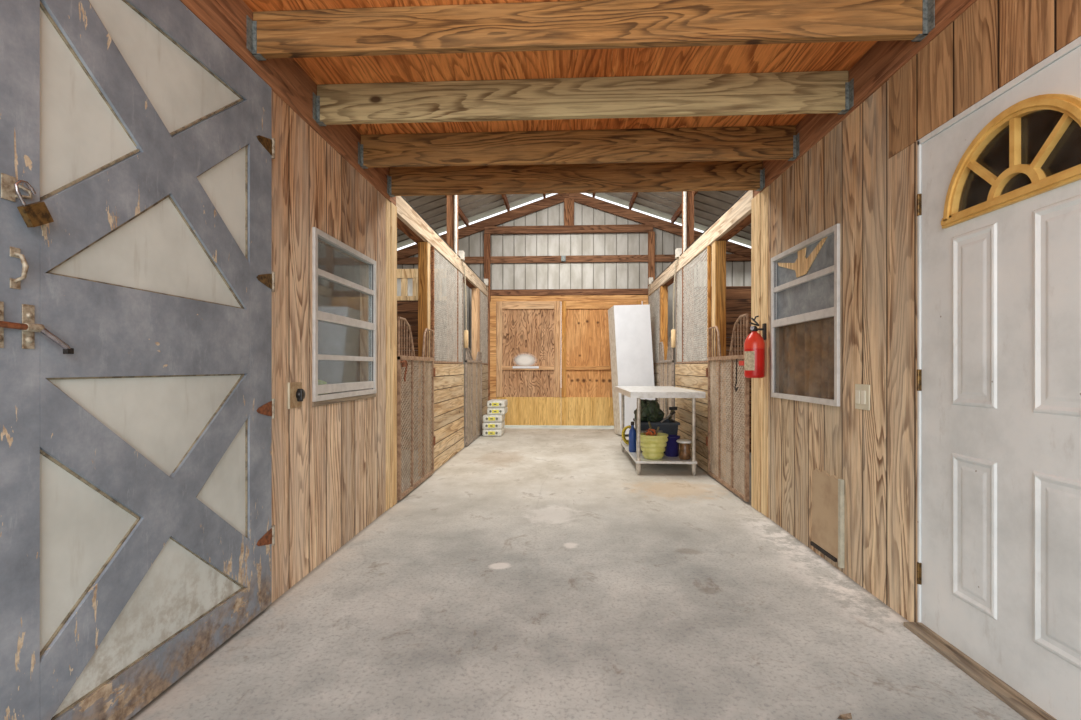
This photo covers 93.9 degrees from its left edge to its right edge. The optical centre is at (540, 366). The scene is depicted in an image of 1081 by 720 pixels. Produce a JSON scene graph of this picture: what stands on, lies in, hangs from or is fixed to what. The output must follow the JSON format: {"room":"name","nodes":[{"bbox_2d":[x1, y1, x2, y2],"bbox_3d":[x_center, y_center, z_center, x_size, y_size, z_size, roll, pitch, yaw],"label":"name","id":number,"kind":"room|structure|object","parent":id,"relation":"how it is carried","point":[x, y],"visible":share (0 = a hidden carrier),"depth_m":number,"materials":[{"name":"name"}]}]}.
{"room":"farm building","nodes":[
{"label":"farm building","id":0,"kind":"room"},
{"bbox_2d":[272,91,385,602],"bbox_3d":[-1.341,-0.095,1.514,0.100,2.390,4.700,0,0,3],"label":"wall","id":1,"kind":"structure","parent":0,"point":[329,461],"depth_m":2.73,"materials":[{"name":"brown wood"}]},
{"bbox_2d":[0,0,274,719],"bbox_3d":[-1.248,-0.097,1.735,0.062,2.353,1.210,0,0,3],"label":"barn door","id":2,"kind":"structure","parent":1,"relation":"in","point":[137,405],"depth_m":1.54,"materials":[{"name":"grey paint"}]},
{"bbox_2d":[14,180,53,236],"bbox_3d":[-1.250,-0.391,1.246,0.016,0.123,0.086,0,0,3],"label":"padlock","id":3,"kind":"object","parent":2,"relation":"hanging from","point":[35,214],"visible":1,"depth_m":1.24,"materials":[{"name":"gold metal"}]},
{"bbox_2d":[180,0,395,205],"bbox_3d":[-1.330,-1.415,1.614,0.112,0.250,4.900,0,0,3],"label":"trim","id":4,"kind":"structure","parent":1,"relation":"attached to","point":[227,19],"depth_m":2.44,"materials":[{"name":"brown wood"}]},
{"bbox_2d":[288,382,304,408],"bbox_3d":[-1.225,0.142,2.549,0.036,0.130,0.126,0,0,3],"label":"wall outlet","id":5,"kind":"object","parent":1,"relation":"attached to","point":[296,394],"visible":1,"depth_m":2.55,"materials":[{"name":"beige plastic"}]},
{"bbox_2d":[312,227,376,406],"bbox_3d":[-1.220,-0.272,3.182,0.046,0.973,0.907,0,0,3],"label":"window","id":6,"kind":"structure","parent":1,"relation":"in","point":[370,387],"depth_m":3.07,"materials":[{"name":"metal"}]},
{"bbox_2d":[386,198,396,510],"bbox_3d":[-1.220,-0.095,3.971,0.114,2.390,0.220,0,0,3],"label":"trim","id":7,"kind":"structure","parent":1,"relation":"attached to","point":[391,209],"depth_m":3.95,"materials":[{"name":"beige wood"}]},
{"bbox_2d":[318,242,359,392],"bbox_3d":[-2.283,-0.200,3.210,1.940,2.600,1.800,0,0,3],"label":"window pane","id":8,"kind":"structure","parent":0,"point":[333,298],"depth_m":4.01,"materials":[{"name":"glass"}]},
{"bbox_2d":[396,196,487,296],"bbox_3d":[-1.130,-1.343,6.585,0.150,0.165,4.990,0,0,3],"label":"header","id":9,"kind":"object","parent":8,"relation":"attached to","point":[409,222],"visible":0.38,"depth_m":5.09,"materials":[{"name":"beige wood"}]},
{"bbox_2d":[401,195,487,290],"bbox_3d":[-1.061,-1.948,6.622,0.076,1.217,4.870,0,0,3],"label":"conduit","id":10,"kind":"object","parent":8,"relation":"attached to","point":[461,254],"visible":0.73,"depth_m":6.44,"materials":[{"name":"metal"}]},
{"bbox_2d":[397,300,446,449],"bbox_3d":[-2.878,0.110,6.781,3.380,1.980,0.080,0,0,3],"label":"wall","id":11,"kind":"structure","parent":0,"point":[408,310],"depth_m":6.69,"materials":[{"name":"brown wood"}]},
{"bbox_2d":[397,268,446,300],"bbox_3d":[-2.150,-1.091,6.727,1.880,0.418,0.040,0,0,3],"label":"rack","id":12,"kind":"object","parent":11,"relation":"on","point":[403,274],"visible":0.16,"depth_m":6.69,"materials":[{"name":"beige wood"}]},
{"bbox_2d":[464,266,467,347],"bbox_3d":[-1.022,-0.811,6.858,0.068,1.102,0.180,0,0,3],"label":"rope","id":13,"kind":"object","parent":11,"relation":"hanging from","point":[465,330],"visible":1,"depth_m":6.88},
{"bbox_2d":[430,363,463,470],"bbox_3d":[-1.103,0.531,6.038,0.045,1.137,1.700,0,0,3],"label":"wall","id":14,"kind":"structure","parent":0,"point":[449,378],"depth_m":5.90,"materials":[{"name":"brown wood"}]},
{"bbox_2d":[431,247,462,363],"bbox_3d":[-1.095,-0.650,6.057,0.030,1.219,1.570,0,0,3],"label":"mesh panel","id":15,"kind":"object","parent":14,"relation":"on","point":[437,360],"visible":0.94,"depth_m":5.86,"materials":[{"name":"grey metal"}]},
{"bbox_2d":[482,365,487,430],"bbox_3d":[-0.982,0.531,8.640,0.045,1.137,0.870,0,0,3],"label":"wall","id":16,"kind":"structure","parent":0,"point":[484,367],"depth_m":8.65,"materials":[{"name":"brown wood"}]},
{"bbox_2d":[480,290,487,364],"bbox_3d":[-0.980,-0.650,8.635,0.040,1.219,0.850,0,0,3],"label":"mesh panel","id":17,"kind":"object","parent":16,"relation":"on","point":[483,299],"visible":0.84,"depth_m":8.72,"materials":[{"name":"grey metal"}]},
{"bbox_2d":[243,0,876,166],"bbox_3d":[0.138,-1.550,1.560,3.050,0.020,4.930,0,0,3],"label":"ceiling","id":18,"kind":"structure","parent":0,"point":[824,56],"depth_m":2.59,"materials":[{"name":"brown wood"}]},
{"bbox_2d":[387,160,764,196],"bbox_3d":[0.243,-1.431,3.824,2.824,0.216,0.083,0,0,3],"label":"ceiling beam","id":19,"kind":"structure","parent":18,"relation":"attached to","point":[701,175],"depth_m":3.82,"materials":[{"name":"wood"}]},
{"bbox_2d":[358,125,798,168],"bbox_3d":[0.218,-1.434,3.280,2.824,0.210,0.083,0,0,3],"label":"ceiling beam","id":20,"kind":"structure","parent":18,"relation":"attached to","point":[743,143],"depth_m":3.28,"materials":[{"name":"wood"}]},
{"bbox_2d":[313,71,853,125],"bbox_3d":[0.190,-1.435,2.686,2.824,0.208,0.083,0,0,3],"label":"ceiling beam","id":21,"kind":"structure","parent":18,"relation":"attached to","point":[812,92],"depth_m":2.68,"materials":[{"name":"wood"}]},
{"bbox_2d":[247,0,934,60],"bbox_3d":[0.164,-1.445,2.121,2.824,0.188,0.083,0,0,3],"label":"ceiling beam","id":22,"kind":"structure","parent":18,"relation":"attached to","point":[588,24],"depth_m":2.12,"materials":[{"name":"wood"}]},
{"bbox_2d":[397,202,750,426],"bbox_3d":[0.515,-1.030,9.128,9.980,4.260,0.035,0,0,3],"label":"wall","id":23,"kind":"structure","parent":0,"point":[602,275],"depth_m":9.12,"materials":[{"name":"white metal"}]},
{"bbox_2d":[397,256,483,263],"bbox_3d":[-2.733,-1.940,9.239,3.440,0.120,0.045,0,0,3],"label":"beam","id":24,"kind":"structure","parent":23,"relation":"attached to","point":[409,260],"depth_m":9.17,"materials":[{"name":"brown wood"}]},
{"bbox_2d":[490,301,496,399],"bbox_3d":[-0.852,-0.040,9.130,0.110,2.280,0.080,0,0,3],"label":"door frame","id":25,"kind":"structure","parent":23,"relation":"attached to","point":[493,304],"depth_m":9.09,"materials":[{"name":"brown wood"}]},
{"bbox_2d":[497,301,560,424],"bbox_3d":[-0.211,-0.067,9.073,1.155,2.224,0.063,0,0,3],"label":"door leaf","id":26,"kind":"structure","parent":23,"relation":"in","point":[528,332],"depth_m":9.07,"materials":[{"name":"brown wood"}]},
{"bbox_2d":[490,255,647,263],"bbox_3d":[0.508,-1.940,9.089,2.830,0.120,0.045,0,0,3],"label":"beam","id":27,"kind":"structure","parent":23,"relation":"attached to","point":[580,258],"depth_m":9.07,"materials":[{"name":"brown wood"}]},
{"bbox_2d":[561,256,565,261],"bbox_3d":[0.411,-1.940,9.045,0.080,0.100,0.049,0,0,3],"label":"junction box","id":28,"kind":"object","parent":27,"relation":"attached to","point":[563,258],"visible":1,"depth_m":9.02,"materials":[{"name":"metal"}]},
{"bbox_2d":[490,288,647,295],"bbox_3d":[0.506,-1.337,9.056,2.810,0.105,0.100,0,0,3],"label":"beam","id":29,"kind":"structure","parent":23,"relation":"attached to","point":[509,292],"depth_m":9.01,"materials":[{"name":"brown wood"}]},
{"bbox_2d":[491,295,647,301],"bbox_3d":[0.507,-1.230,9.066,2.810,0.100,0.080,0,0,3],"label":"board","id":30,"kind":"object","parent":23,"relation":"attached to","point":[553,297],"visible":1,"depth_m":9.02,"materials":[{"name":"brown wood"}]},
{"bbox_2d":[561,301,641,425],"bbox_3d":[1.085,-0.067,9.017,1.430,2.224,0.055,0,0,3],"label":"door leaf","id":31,"kind":"structure","parent":23,"relation":"in","point":[586,380],"depth_m":9.03,"materials":[{"name":"brown wood"}]},
{"bbox_2d":[648,190,748,288],"bbox_3d":[1.802,-1.957,6.506,0.076,1.234,4.835,0,0,3],"label":"conduit","id":32,"kind":"object","parent":23,"relation":"attached to","point":[678,252],"visible":0.69,"depth_m":6.30,"materials":[{"name":"metal"}]},
{"bbox_2d":[648,190,753,295],"bbox_3d":[1.867,-1.343,6.463,0.150,0.165,4.955,0,0,3],"label":"header","id":33,"kind":"object","parent":23,"relation":"attached to","point":[738,216],"visible":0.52,"depth_m":5.01,"materials":[{"name":"beige wood"}]},
{"bbox_2d":[655,254,750,261],"bbox_3d":[3.755,-1.940,8.938,3.450,0.120,0.045,0,0,3],"label":"beam","id":34,"kind":"structure","parent":23,"relation":"attached to","point":[729,257],"depth_m":8.95,"materials":[{"name":"brown wood"}]},
{"bbox_2d":[397,190,750,248],"bbox_3d":[0.399,-2.437,6.639,10.180,1.767,5.300,0,0,3],"label":"roof","id":35,"kind":"structure","parent":0,"point":[709,206],"depth_m":8.57,"materials":[{"name":"grey metal"}]},
{"bbox_2d":[128,427,1025,719],"bbox_3d":[0.292,1.160,4.121,10.200,0.120,10.060,0,0,3],"label":"floor","id":36,"kind":"structure","parent":0,"point":[534,574],"depth_m":2.23,"materials":[{"name":"concrete"}]},
{"bbox_2d":[418,242,429,475],"bbox_3d":[-1.179,-0.079,5.120,0.099,2.358,0.100,0,0,3],"label":"post","id":37,"kind":"object","parent":36,"relation":"on","point":[423,247],"visible":0.53,"depth_m":5.07,"materials":[{"name":"brown wood"}]},
{"bbox_2d":[397,317,434,499],"bbox_3d":[-1.115,0.335,4.634,0.054,1.491,1.086,0,0,3],"label":"gate","id":38,"kind":"object","parent":37,"relation":"attached to","point":[423,359],"visible":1,"depth_m":4.46,"materials":[{"name":"brown paint"}]},
{"bbox_2d":[398,317,414,356],"bbox_3d":[-1.141,-0.245,4.311,0.022,0.331,0.439,0,0,3],"label":"grille","id":39,"kind":"object","parent":38,"relation":"attached to","point":[399,318],"depth_m":4.28,"materials":[{"name":"brown metal"}]},
{"bbox_2d":[422,328,433,357],"bbox_3d":[-1.110,-0.232,4.975,0.022,0.299,0.375,0,0,3],"label":"grille","id":40,"kind":"object","parent":38,"relation":"attached to","point":[431,331],"depth_m":5.01,"materials":[{"name":"brown metal"}]},
{"bbox_2d":[472,288,479,435],"bbox_3d":[-1.040,-0.079,8.097,0.100,2.358,0.180,0,0,3],"label":"post","id":41,"kind":"object","parent":36,"relation":"on","point":[475,291],"visible":0.44,"depth_m":8.01,"materials":[{"name":"brown wood"}]},
{"bbox_2d":[465,348,481,445],"bbox_3d":[-0.990,0.405,7.544,0.032,1.351,1.262,0,0,3],"label":"gate","id":42,"kind":"object","parent":41,"relation":"attached to","point":[478,362],"visible":1,"depth_m":7.38,"materials":[{"name":"grey paint"}]},
{"bbox_2d":[465,348,472,359],"bbox_3d":[-1.008,-0.176,7.169,0.022,0.191,0.510,0,0,3],"label":"grille","id":43,"kind":"object","parent":42,"relation":"attached to","point":[467,351],"depth_m":7.08,"materials":[{"name":"grey paint"}]},
{"bbox_2d":[476,352,481,360],"bbox_3d":[-0.971,-0.162,7.956,0.022,0.158,0.438,0,0,3],"label":"grille","id":44,"kind":"object","parent":42,"relation":"attached to","point":[479,354],"depth_m":7.99,"materials":[{"name":"grey paint"}]},
{"bbox_2d":[482,427,504,435],"bbox_3d":[-0.756,1.042,8.188,0.310,0.109,0.464,0,0,3],"label":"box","id":45,"kind":"object","parent":36,"relation":"on","point":[486,432],"visible":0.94,"depth_m":7.96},
{"bbox_2d":[482,420,504,428],"bbox_3d":[-0.757,0.930,8.195,0.310,0.109,0.464,0,0,3],"label":"sack","id":46,"kind":"object","parent":45,"relation":"on","point":[486,425],"visible":0.94,"depth_m":7.97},
{"bbox_2d":[483,414,504,421],"bbox_3d":[-0.752,0.819,8.192,0.310,0.109,0.464,0,0,3],"label":"sack","id":47,"kind":"object","parent":46,"relation":"on","point":[486,418],"visible":0.94,"depth_m":7.97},
{"bbox_2d":[487,406,507,414],"bbox_3d":[-0.700,0.707,8.240,0.285,0.109,0.464,0,0,3],"label":"sack","id":48,"kind":"object","parent":47,"relation":"on","point":[490,411],"visible":0.94,"depth_m":8.02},
{"bbox_2d":[487,399,507,407],"bbox_3d":[-0.701,0.595,8.240,0.285,0.109,0.464,0,0,3],"label":"sack","id":49,"kind":"object","parent":48,"relation":"on","point":[494,403],"visible":1,"depth_m":8.02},
{"bbox_2d":[397,193,750,400],"bbox_3d":[0.512,-1.038,9.061,9.940,4.275,0.090,0,0,3],"label":"roof truss","id":50,"kind":"object","parent":36,"relation":"on","point":[489,225],"visible":0.55,"depth_m":9.03,"materials":[{"name":"brown wood"}]},
{"bbox_2d":[447,190,746,431],"bbox_3d":[0.392,-1.038,6.479,9.940,4.275,0.100,0,0,3],"label":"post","id":51,"kind":"object","parent":36,"relation":"on","point":[690,194],"visible":0.11,"depth_m":6.40,"materials":[{"name":"white metal"}]},
{"bbox_2d":[445,195,468,225],"bbox_3d":[-1.442,-2.605,6.669,0.040,0.102,5.050,0,0,3],"label":"purlin","id":52,"kind":"structure","parent":51,"relation":"on","point":[461,214],"depth_m":8.69,"materials":[{"name":"brown wood"}]},
{"bbox_2d":[501,194,509,210],"bbox_3d":[-0.692,-2.860,6.634,0.040,0.102,5.050,0,0,3],"label":"purlin","id":53,"kind":"structure","parent":51,"relation":"on","point":[504,196],"depth_m":8.62,"materials":[{"name":"brown wood"}]},
{"bbox_2d":[629,192,638,208],"bbox_3d":[1.485,-2.860,6.533,0.040,0.102,5.050,0,0,3],"label":"purlin","id":54,"kind":"structure","parent":51,"relation":"on","point":[635,194],"depth_m":8.56,"materials":[{"name":"brown wood"}]},
{"bbox_2d":[671,191,697,222],"bbox_3d":[2.235,-2.605,6.498,0.040,0.102,5.050,0,0,3],"label":"purlin","id":55,"kind":"structure","parent":51,"relation":"on","point":[678,212],"depth_m":8.51,"materials":[{"name":"brown wood"}]},
{"bbox_2d":[608,305,654,434],"bbox_3d":[1.489,0.046,8.228,0.669,2.104,0.549,0,0,-6],"label":"tall cabinet","id":56,"kind":"object","parent":36,"relation":"on","point":[630,338],"visible":0.67,"depth_m":8.05,"materials":[{"name":"metal"}]},
{"bbox_2d":[615,386,705,475],"bbox_3d":[1.310,0.675,5.825,0.745,0.850,1.560,0,0,3],"label":"work table","id":57,"kind":"object","parent":36,"relation":"on","point":[638,392],"depth_m":5.13,"materials":[{"name":"silver metal"}]},
{"bbox_2d":[629,421,635,451],"bbox_3d":[1.035,0.784,5.678,0.084,0.340,0.084,0,0,3],"label":"bottle","id":58,"kind":"object","parent":57,"relation":"on","point":[632,432],"visible":1,"depth_m":5.65,"materials":[{"name":"glass"}]},
{"bbox_2d":[640,433,667,459],"bbox_3d":[1.177,0.827,5.281,0.309,0.254,0.309,0,0,3],"label":"ribbed pot","id":59,"kind":"object","parent":57,"relation":"on","point":[653,447],"visible":0.92,"depth_m":5.18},
{"bbox_2d":[641,421,662,435],"bbox_3d":[1.155,0.664,5.301,0.206,0.183,0.167,0,0,-40],"label":"straps","id":60,"kind":"object","parent":59,"relation":"in","point":[650,431],"visible":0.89,"depth_m":5.27,"materials":[{"name":"fabric"}]},
{"bbox_2d":[633,418,679,452],"bbox_3d":[1.314,0.782,5.765,0.450,0.344,0.470,0,0,3],"label":"storage tote","id":61,"kind":"object","parent":57,"relation":"on","point":[670,427],"visible":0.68,"depth_m":5.55,"materials":[{"name":"grey plastic"}]},
{"bbox_2d":[634,399,664,421],"bbox_3d":[1.226,0.486,5.752,0.308,0.241,0.353,0,0,-17],"label":"tarp","id":62,"kind":"object","parent":61,"relation":"on","point":[650,410],"visible":0.91,"depth_m":5.62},
{"bbox_2d":[660,411,675,422],"bbox_3d":[1.397,0.545,5.537,0.165,0.123,0.035,0,0,-4],"label":"trowel","id":63,"kind":"object","parent":61,"relation":"in","point":[673,412],"visible":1,"depth_m":5.52,"materials":[{"name":"grey metal"}]},
{"bbox_2d":[668,407,676,419],"bbox_3d":[1.482,0.523,5.669,0.105,0.148,0.056,0,0,3],"label":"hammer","id":64,"kind":"object","parent":61,"relation":"in","point":[672,409],"visible":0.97,"depth_m":5.66,"materials":[{"name":"black metal"}]},
{"bbox_2d":[620,441,696,463],"bbox_3d":[1.310,0.968,5.820,0.615,0.025,1.430,0,0,3],"label":"shelf","id":65,"kind":"object","parent":57,"relation":"attached to","point":[665,460],"depth_m":5.16,"materials":[{"name":"silver metal"}]},
{"bbox_2d":[665,435,679,456],"bbox_3d":[1.408,0.847,5.415,0.176,0.215,0.176,0,0,3],"label":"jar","id":66,"kind":"object","parent":57,"relation":"on","point":[672,448],"visible":0.81,"depth_m":5.35,"materials":[{"name":"plastic"}]},
{"bbox_2d":[676,439,691,459],"bbox_3d":[1.494,0.856,5.226,0.170,0.197,0.170,0,0,3],"label":"jar","id":67,"kind":"object","parent":57,"relation":"on","point":[684,452],"visible":0.94,"depth_m":5.18,"materials":[{"name":"brown glass"}]},
{"bbox_2d":[660,285,667,409],"bbox_3d":[1.917,-0.079,7.844,0.100,2.358,0.110,0,0,3],"label":"post","id":68,"kind":"object","parent":36,"relation":"on","point":[664,288],"visible":0.44,"depth_m":7.79,"materials":[{"name":"brown wood"}]},
{"bbox_2d":[658,337,673,419],"bbox_3d":[1.811,0.335,7.299,0.032,1.491,0.972,0,0,3],"label":"gate","id":69,"kind":"object","parent":68,"relation":"attached to","point":[661,346],"visible":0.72,"depth_m":7.26,"materials":[{"name":"grey paint"}]},
{"bbox_2d":[659,342,663,359],"bbox_3d":[1.826,-0.234,7.614,0.022,0.294,0.342,0,0,3],"label":"grille","id":70,"kind":"object","parent":69,"relation":"attached to","point":[661,347],"depth_m":7.64,"materials":[{"name":"grey paint"}]},
{"bbox_2d":[667,337,673,359],"bbox_3d":[1.798,-0.248,7.013,0.022,0.326,0.399,0,0,3],"label":"grille","id":71,"kind":"object","parent":69,"relation":"attached to","point":[669,343],"depth_m":6.95,"materials":[{"name":"brown metal"}]},
{"bbox_2d":[712,241,725,476],"bbox_3d":[1.794,-0.079,5.082,0.108,2.358,0.120,0,0,3],"label":"post","id":72,"kind":"object","parent":36,"relation":"on","point":[718,247],"visible":0.44,"depth_m":5.02,"materials":[{"name":"brown wood"}]},
{"bbox_2d":[706,313,748,501],"bbox_3d":[1.676,0.325,4.602,0.052,1.511,1.111,0,0,3],"label":"gate","id":73,"kind":"object","parent":72,"relation":"attached to","point":[730,485],"visible":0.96,"depth_m":4.47,"materials":[{"name":"brown paint"}]},
{"bbox_2d":[708,326,720,356],"bbox_3d":[1.701,-0.244,4.938,0.022,0.314,0.379,0,0,3],"label":"grille","id":74,"kind":"object","parent":73,"relation":"attached to","point":[716,328],"depth_m":4.94,"materials":[{"name":"brown metal"}]},
{"bbox_2d":[729,313,748,355],"bbox_3d":[1.670,-0.258,4.267,0.022,0.346,0.443,0,0,3],"label":"grille","id":75,"kind":"object","parent":73,"relation":"attached to","point":[744,315],"depth_m":4.20,"materials":[{"name":"brown metal"}]},
{"bbox_2d":[837,713,851,719],"bbox_3d":[0.953,1.091,1.577,0.046,0.011,0.034,0,0,-42],"label":"dry leaf","id":76,"kind":"object","parent":36,"relation":"on","point":[848,715],"visible":1,"depth_m":1.58,"materials":[{"name":"brown plant"}]},
{"bbox_3d":[-1.459,0.826,3.171,0.270,0.549,1.000,0,0,3],"label":"shelf","id":77,"kind":"object","parent":36,"relation":"on","visible":0},
{"bbox_2d":[318,380,327,394],"bbox_3d":[-1.470,0.315,3.037,0.220,0.470,0.430,0,0,3],"label":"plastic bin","id":78,"kind":"object","parent":77,"relation":"on","point":[320,382],"visible":0.04,"depth_m":3.16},
{"bbox_2d":[653,363,711,471],"bbox_3d":[1.842,0.531,7.047,0.045,1.137,3.790,0,0,3],"label":"wall","id":79,"kind":"structure","parent":0,"point":[690,376],"depth_m":5.82,"materials":[{"name":"brown wood"}]},
{"bbox_2d":[648,287,659,364],"bbox_3d":[1.903,-0.650,8.421,0.040,1.219,1.010,0,0,3],"label":"mesh panel","id":80,"kind":"object","parent":79,"relation":"on","point":[655,297],"visible":0.61,"depth_m":8.33,"materials":[{"name":"grey metal"}]},
{"bbox_2d":[676,246,710,363],"bbox_3d":[1.785,-0.650,5.984,0.030,1.219,1.530,0,0,3],"label":"mesh panel","id":81,"kind":"object","parent":79,"relation":"on","point":[707,292],"visible":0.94,"depth_m":5.78,"materials":[{"name":"grey metal"}]},
{"bbox_2d":[694,286,750,452],"bbox_3d":[3.645,0.030,6.478,3.440,2.140,0.080,0,0,3],"label":"wall","id":82,"kind":"structure","parent":0,"point":[738,298],"depth_m":6.49,"materials":[{"name":"brown wood"}]},
{"bbox_2d":[671,264,675,347],"bbox_3d":[1.785,-0.811,6.728,0.068,1.102,0.180,0,0,3],"label":"rope","id":83,"kind":"object","parent":82,"relation":"hanging from","point":[673,331],"visible":0.99,"depth_m":6.75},
{"bbox_2d":[768,0,1080,622],"bbox_3d":[1.603,-0.110,1.357,0.104,2.420,4.660,0,0,3],"label":"wall","id":84,"kind":"structure","parent":0,"point":[848,178],"depth_m":2.38,"materials":[{"name":"brown wood"}]},
{"bbox_2d":[744,316,765,377],"bbox_3d":[1.584,-0.150,3.730,0.150,0.461,0.141,0,0,3],"label":"fire extinguisher","id":85,"kind":"object","parent":84,"relation":"attached to","point":[754,344],"visible":1,"depth_m":3.68,"materials":[{"name":"red metal"}]},
{"bbox_2d":[751,186,767,516],"bbox_3d":[1.713,-0.110,3.834,0.114,2.420,0.300,0,0,3],"label":"wooden post","id":86,"kind":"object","parent":84,"relation":"attached to","point":[759,203],"depth_m":3.82,"materials":[{"name":"beige wood"}]},
{"bbox_2d":[771,223,839,406],"bbox_3d":[1.646,-0.281,3.166,0.046,0.990,0.878,0,0,3],"label":"window","id":87,"kind":"structure","parent":84,"relation":"in","point":[805,277],"depth_m":3.09,"materials":[{"name":"metal"}]},
{"bbox_2d":[783,317,833,398],"bbox_3d":[1.695,-0.160,3.175,0.062,0.800,0.900,0,0,3],"label":"window pane","id":88,"kind":"object","parent":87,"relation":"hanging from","point":[808,347],"visible":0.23,"depth_m":3.13,"materials":[{"name":"brown glass"}]},
{"bbox_2d":[810,468,843,567],"bbox_3d":[1.613,0.830,2.856,0.022,0.480,0.345,0,0,3],"label":"pet door","id":89,"kind":"structure","parent":84,"relation":"attached to","point":[827,490],"depth_m":2.83,"materials":[{"name":"beige plastic"}]},
{"bbox_2d":[855,384,869,409],"bbox_3d":[1.603,0.149,2.518,0.012,0.126,0.120,0,0,3],"label":"light switch","id":90,"kind":"object","parent":84,"relation":"attached to","point":[862,391],"visible":1,"depth_m":2.50,"materials":[{"name":"beige plastic"}]},
{"bbox_2d":[754,0,976,196],"bbox_3d":[1.604,-1.430,1.477,0.112,0.220,4.900,0,0,3],"label":"trim","id":91,"kind":"structure","parent":84,"relation":"attached to","point":[883,59],"depth_m":2.44,"materials":[{"name":"brown wood"}]},
{"bbox_2d":[904,622,1056,719],"bbox_3d":[1.593,1.085,1.635,0.150,0.030,1.015,0,0,3],"label":"threshold","id":92,"kind":"object","parent":84,"relation":"attached to","point":[1026,708],"depth_m":1.77,"materials":[{"name":"brown wood"}]},
{"bbox_2d":[917,46,1080,719],"bbox_3d":[1.583,0.075,1.680,0.062,2.010,0.893,0,0,3],"label":"door","id":93,"kind":"structure","parent":84,"relation":"in","point":[999,200],"depth_m":1.70,"materials":[{"name":"white paint"}]},
{"bbox_2d":[918,36,1080,621],"bbox_3d":[1.593,0.064,1.673,0.053,2.033,0.906,0,0,3],"label":"trim","id":94,"kind":"structure","parent":84,"relation":"attached to","point":[1073,45],"depth_m":2.09,"materials":[{"name":"white paint"}]},
{"label":"outside","id":95,"kind":"structure","parent":0,"visible":0},
{"bbox_2d":[504,425,613,427],"bbox_3d":[0.186,1.320,3.996,50.000,0.160,52.000,0,0,3],"label":"ground","id":96,"kind":"structure","parent":95,"point":[526,426],"depth_m":10.53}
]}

